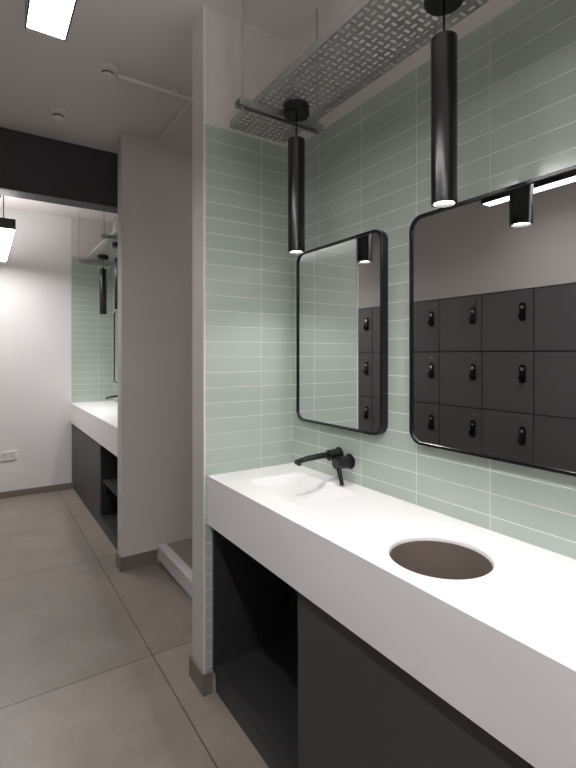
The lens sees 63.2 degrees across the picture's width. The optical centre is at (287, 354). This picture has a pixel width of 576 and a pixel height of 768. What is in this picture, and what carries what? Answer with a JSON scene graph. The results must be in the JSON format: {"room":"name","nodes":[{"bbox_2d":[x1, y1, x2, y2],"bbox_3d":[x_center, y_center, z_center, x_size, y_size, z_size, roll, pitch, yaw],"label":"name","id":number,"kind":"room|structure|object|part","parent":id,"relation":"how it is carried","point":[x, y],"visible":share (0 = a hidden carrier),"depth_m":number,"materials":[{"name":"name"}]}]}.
{"room":"changing room","nodes":[
{"label":"changing room","id":0,"kind":"room"},
{"bbox_2d":[0,207,70,491],"bbox_3d":[-3.188,-0.020,4.187,2.277,2.760,0.100,0,0,-33],"label":"wall","id":1,"kind":"structure","parent":0,"point":[35,278],"depth_m":4.60,"materials":[{"name":"white paint"}]},
{"bbox_2d":[0,450,16,460],"bbox_3d":[-2.668,0.962,4.459,0.145,0.087,0.016,0,0,-33],"label":"power socket","id":2,"kind":"object","parent":1,"relation":"attached to","point":[7,455],"visible":1,"depth_m":4.46,"materials":[{"name":"white plastic"}]},
{"bbox_2d":[0,482,72,498],"bbox_3d":[-2.900,1.330,4.310,1.695,0.060,0.011,0,0,-33],"label":"baseboard","id":3,"kind":"structure","parent":1,"relation":"attached to","point":[36,490],"depth_m":4.58,"materials":[{"name":"tile"}]},
{"bbox_2d":[71,218,111,487],"bbox_3d":[-2.019,-0.020,4.956,0.523,2.760,0.100,0,0,-33],"label":"tiled wall","id":4,"kind":"structure","parent":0,"point":[91,331],"depth_m":4.86,"materials":[{"name":"green tile"}]},
{"bbox_2d":[112,219,117,401],"bbox_3d":[-1.257,-0.020,4.165,0.120,2.760,2.060,0,0,-33],"label":"wall","id":5,"kind":"structure","parent":0,"point":[114,385],"depth_m":4.95,"materials":[{"name":"paint"}]},
{"bbox_2d":[105,395,117,398],"bbox_3d":[-1.582,0.422,4.362,0.207,0.121,0.128,0,0,-33],"label":"faucet","id":6,"kind":"object","parent":5,"relation":"attached to","point":[112,396],"visible":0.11,"depth_m":4.36,"materials":[{"name":"black metal"}]},
{"bbox_2d":[114,311,117,382],"bbox_3d":[-1.602,-0.079,4.554,0.030,0.722,0.670,0,0,-33],"label":"wall mirror","id":7,"kind":"object","parent":5,"relation":"attached to","point":[116,312],"visible":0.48,"depth_m":4.75,"materials":[{"name":"black mirror"}]},
{"bbox_2d":[116,552,120,570],"bbox_3d":[-1.081,1.318,2.988,0.011,0.085,0.100,0,0,-33],"label":"baseboard","id":8,"kind":"structure","parent":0,"point":[118,556],"depth_m":2.98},
{"bbox_2d":[0,488,268,767],"bbox_3d":[-0.586,1.410,1.709,3.900,0.100,7.100,0,0,-33],"label":"floor","id":9,"kind":"structure","parent":0,"point":[94,655],"depth_m":2.11,"materials":[{"name":"tile"}]},
{"bbox_2d":[70,401,117,550],"bbox_3d":[-1.481,0.922,4.018,0.416,0.875,2.058,0,0,-33],"label":"vanity unit","id":10,"kind":"object","parent":9,"relation":"on","point":[94,423],"visible":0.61,"depth_m":3.80,"materials":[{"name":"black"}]},
{"bbox_3d":[-2.007,0.980,4.490,0.017,0.588,0.662,0,0,-33],"label":"door panel","id":11,"kind":"part","parent":10,"relation":"part of","materials":[{"name":"laminate"}]},
{"bbox_3d":[-1.643,0.980,3.936,0.017,0.588,0.658,0,0,-33],"label":"door panel","id":12,"kind":"part","parent":10,"relation":"part of","materials":[{"name":"laminate"}]},
{"bbox_2d":[70,401,117,456],"bbox_3d":[-1.481,0.582,4.018,0.416,0.194,2.058,0,0,-33],"label":"countertop","id":13,"kind":"structure","parent":10,"relation":"on","point":[97,419],"depth_m":3.87,"materials":[{"name":"white stone"}]},
{"bbox_2d":[118,133,191,561],"bbox_3d":[-0.427,-0.020,3.418,1.555,2.760,0.100,0,0,-33],"label":"divider","id":14,"kind":"object","parent":9,"relation":"on","point":[155,178],"depth_m":3.06,"materials":[{"name":"grey paint"}]},
{"bbox_2d":[120,549,156,571],"bbox_3d":[-0.957,1.317,3.003,0.236,0.085,0.011,0,0,-33],"label":"baseboard","id":15,"kind":"structure","parent":14,"relation":"attached to","point":[149,557],"depth_m":3.00,"materials":[{"name":"tile"}]},
{"bbox_2d":[157,538,191,597],"bbox_3d":[0.014,1.304,2.954,1.328,0.113,1.160,0,0,-33],"label":"raised step","id":16,"kind":"structure","parent":9,"relation":"on","point":[176,557],"depth_m":2.89,"materials":[{"name":"tile"}]},
{"bbox_2d":[207,463,575,767],"bbox_3d":[0.743,0.922,0.638,0.416,0.875,3.250,0,0,-33],"label":"vanity unit","id":17,"kind":"object","parent":9,"relation":"on","point":[354,625],"visible":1,"depth_m":1.18,"materials":[{"name":"white stone"}]},
{"bbox_2d":[249,472,357,505],"bbox_3d":[0.048,0.501,1.719,0.250,0.033,0.380,0,0,-33],"label":"basin","id":18,"kind":"object","parent":17,"relation":"in","point":[294,488],"depth_m":1.77,"materials":[{"name":"white ceramic"}]},
{"bbox_3d":[0.227,0.979,1.095,0.017,0.590,0.696,0,0,-33],"label":"door panel","id":19,"kind":"part","parent":17,"relation":"part of","materials":[{"name":"laminate"}]},
{"bbox_2d":[0,0,337,223],"bbox_3d":[-0.586,-1.450,1.709,3.900,0.100,7.100,0,0,-33],"label":"ceiling","id":20,"kind":"structure","parent":0,"point":[148,41],"depth_m":2.27,"materials":[{"name":"paint"}]},
{"bbox_2d":[0,195,15,261],"bbox_3d":[-2.240,-1.120,3.649,0.130,0.560,1.300,0,0,-33],"label":"linear pendant light","id":21,"kind":"object","parent":20,"relation":"hanging from","point":[7,226],"visible":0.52,"depth_m":3.27,"materials":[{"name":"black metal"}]},
{"bbox_2d":[0,228,14,261],"bbox_3d":[-2.240,-0.847,3.649,0.122,0.008,1.292,0,0,-33],"label":"diffuser","id":22,"kind":"object","parent":21,"relation":"attached to","point":[6,234],"depth_m":3.48,"materials":[{"name":"white plastic"}]},
{"bbox_2d":[25,0,76,41],"bbox_3d":[-0.214,-1.115,0.584,0.095,0.570,1.510,0,0,-33],"label":"linear pendant light","id":23,"kind":"object","parent":20,"relation":"hanging from","point":[52,18],"visible":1,"depth_m":1.15,"materials":[{"name":"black plastic"}]},
{"bbox_2d":[48,107,67,121],"bbox_3d":[-1.319,-1.375,2.687,0.100,0.050,0.100,0,0,-33],"label":"smoke detector","id":24,"kind":"object","parent":20,"relation":"attached to","point":[58,114],"visible":1,"depth_m":2.66,"materials":[{"name":"white plastic"}]},
{"bbox_2d":[0,127,117,213],"bbox_3d":[-1.777,-1.212,2.955,2.080,0.375,0.150,0,0,-33],"label":"ceiling beam","id":25,"kind":"structure","parent":20,"relation":"attached to","point":[32,167],"depth_m":3.05,"materials":[{"name":"black paint"}]},
{"bbox_2d":[76,212,117,265],"bbox_3d":[-1.595,-1.147,4.188,0.379,0.505,1.550,0,0,-33],"label":"cable tray","id":26,"kind":"object","parent":20,"relation":"attached to","point":[112,235],"visible":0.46,"depth_m":4.25,"materials":[{"name":"metal"}]},
{"bbox_2d":[97,254,108,313],"bbox_3d":[-1.727,-0.655,4.370,0.098,0.547,0.098,0,0,-33],"label":"pendant light","id":27,"kind":"object","parent":26,"relation":"hanging from","point":[102,272],"visible":1,"depth_m":4.34,"materials":[{"name":"black metal"}]},
{"bbox_2d":[112,242,117,308],"bbox_3d":[-1.408,-0.655,3.886,0.098,0.547,0.098,0,0,-33],"label":"pendant light","id":28,"kind":"object","parent":26,"relation":"hanging from","point":[114,244],"visible":0.48,"depth_m":3.85,"materials":[{"name":"black metal"}]},
{"bbox_2d":[97,62,118,80],"bbox_3d":[-0.879,-1.375,2.282,0.100,0.050,0.100,0,0,-33],"label":"smoke detector","id":29,"kind":"object","parent":20,"relation":"attached to","point":[108,71],"visible":1,"depth_m":2.26,"materials":[{"name":"white plastic"}]},
{"bbox_2d":[117,74,190,100],"bbox_3d":[-0.125,-1.386,2.791,1.720,0.028,0.030,0,0,-33],"label":"conduit","id":30,"kind":"object","parent":20,"relation":"attached to","point":[173,92],"visible":0.33,"depth_m":2.42,"materials":[{"name":"white plastic"}]},
{"bbox_2d":[158,97,191,140],"bbox_3d":[-0.528,-1.385,2.549,0.030,0.030,1.060,0,0,-33],"label":"conduit","id":31,"kind":"object","parent":20,"relation":"attached to","point":[187,105],"visible":0.49,"depth_m":2.75,"materials":[{"name":"white plastic"}]},
{"bbox_2d":[230,0,489,143],"bbox_3d":[0.734,-1.147,0.650,0.379,0.505,3.180,0,0,-33],"label":"cable tray","id":32,"kind":"object","parent":20,"relation":"attached to","point":[256,107],"visible":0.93,"depth_m":1.50,"materials":[{"name":"metal"}]},
{"bbox_2d":[283,99,309,253],"bbox_3d":[0.031,-0.655,1.744,0.098,0.547,0.098,0,0,-33],"label":"pendant light","id":33,"kind":"object","parent":32,"relation":"hanging from","point":[294,110],"visible":1,"depth_m":1.72,"materials":[{"name":"black metal"}]},
{"bbox_2d":[424,0,463,207],"bbox_3d":[0.395,-0.655,1.186,0.098,0.547,0.098,0,0,-33],"label":"pendant light","id":34,"kind":"object","parent":32,"relation":"hanging from","point":[444,43],"visible":1,"depth_m":1.16,"materials":[{"name":"black metal"}]},
{"bbox_3d":[0.395,-0.847,1.186,0.012,0.089,0.012,0,0,-33],"label":"cord","id":35,"kind":"part","parent":34,"relation":"part of","materials":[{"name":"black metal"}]},
{"bbox_2d":[205,671,212,695],"bbox_3d":[-0.318,1.318,1.879,0.031,0.085,0.011,0,0,-33],"label":"baseboard","id":36,"kind":"structure","parent":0,"point":[209,675],"depth_m":1.88,"materials":[{"name":"grey tile"}]},
{"bbox_2d":[192,6,292,690],"bbox_3d":[0.277,-0.020,2.355,1.548,2.760,0.130,0,0,-33],"label":"wall","id":37,"kind":"structure","parent":0,"point":[249,264],"depth_m":1.96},
{"bbox_2d":[189,655,205,696],"bbox_3d":[-0.374,1.317,1.927,0.011,0.085,0.152,0,0,-33],"label":"baseboard","id":38,"kind":"structure","parent":37,"relation":"attached to","point":[196,674],"depth_m":1.91,"materials":[{"name":"tile"}]},
{"bbox_2d":[203,5,204,673],"bbox_3d":[-0.336,-0.020,1.874,0.008,2.760,0.008,0,0,-33],"label":"trim","id":39,"kind":"structure","parent":37,"relation":"attached to","point":[203,5],"depth_m":1.87,"materials":[{"name":"white plastic"}]},
{"bbox_2d":[293,0,575,559],"bbox_3d":[1.022,-0.020,0.703,0.120,2.760,3.450,0,0,-33],"label":"wall","id":40,"kind":"structure","parent":0,"point":[369,167],"depth_m":1.47,"materials":[{"name":"tile"}]},
{"bbox_2d":[294,447,354,485],"bbox_3d":[0.136,0.422,1.751,0.207,0.121,0.128,0,0,-33],"label":"faucet","id":41,"kind":"object","parent":40,"relation":"attached to","point":[339,461],"visible":1,"depth_m":1.75,"materials":[{"name":"black metal"}]},
{"bbox_3d":[0.095,0.389,1.768,0.157,0.032,0.027,0,0,-33],"label":"spout","id":42,"kind":"part","parent":41,"relation":"part of","materials":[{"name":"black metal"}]},
{"bbox_3d":[0.179,0.388,1.824,0.055,0.054,0.054,0,0,-33],"label":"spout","id":43,"kind":"part","parent":41,"relation":"part of","materials":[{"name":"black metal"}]},
{"bbox_3d":[0.192,0.447,1.739,0.021,0.071,0.045,0,0,-18],"label":"lever","id":44,"kind":"part","parent":41,"relation":"part of","materials":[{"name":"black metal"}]},
{"bbox_2d":[296,229,387,434],"bbox_3d":[0.191,-0.079,1.829,0.030,0.722,0.520,0,0,-33],"label":"wall mirror","id":45,"kind":"object","parent":40,"relation":"attached to","point":[342,285],"visible":0.98,"depth_m":1.78,"materials":[{"name":"black mirror"}]},
{"bbox_2d":[409,165,575,476],"bbox_3d":[0.681,-0.079,1.084,0.030,0.722,1.021,0,0,-33],"label":"wall mirror","id":46,"kind":"object","parent":40,"relation":"attached to","point":[492,275],"visible":1,"depth_m":1.25,"materials":[{"name":"black mirror"}]}
]}

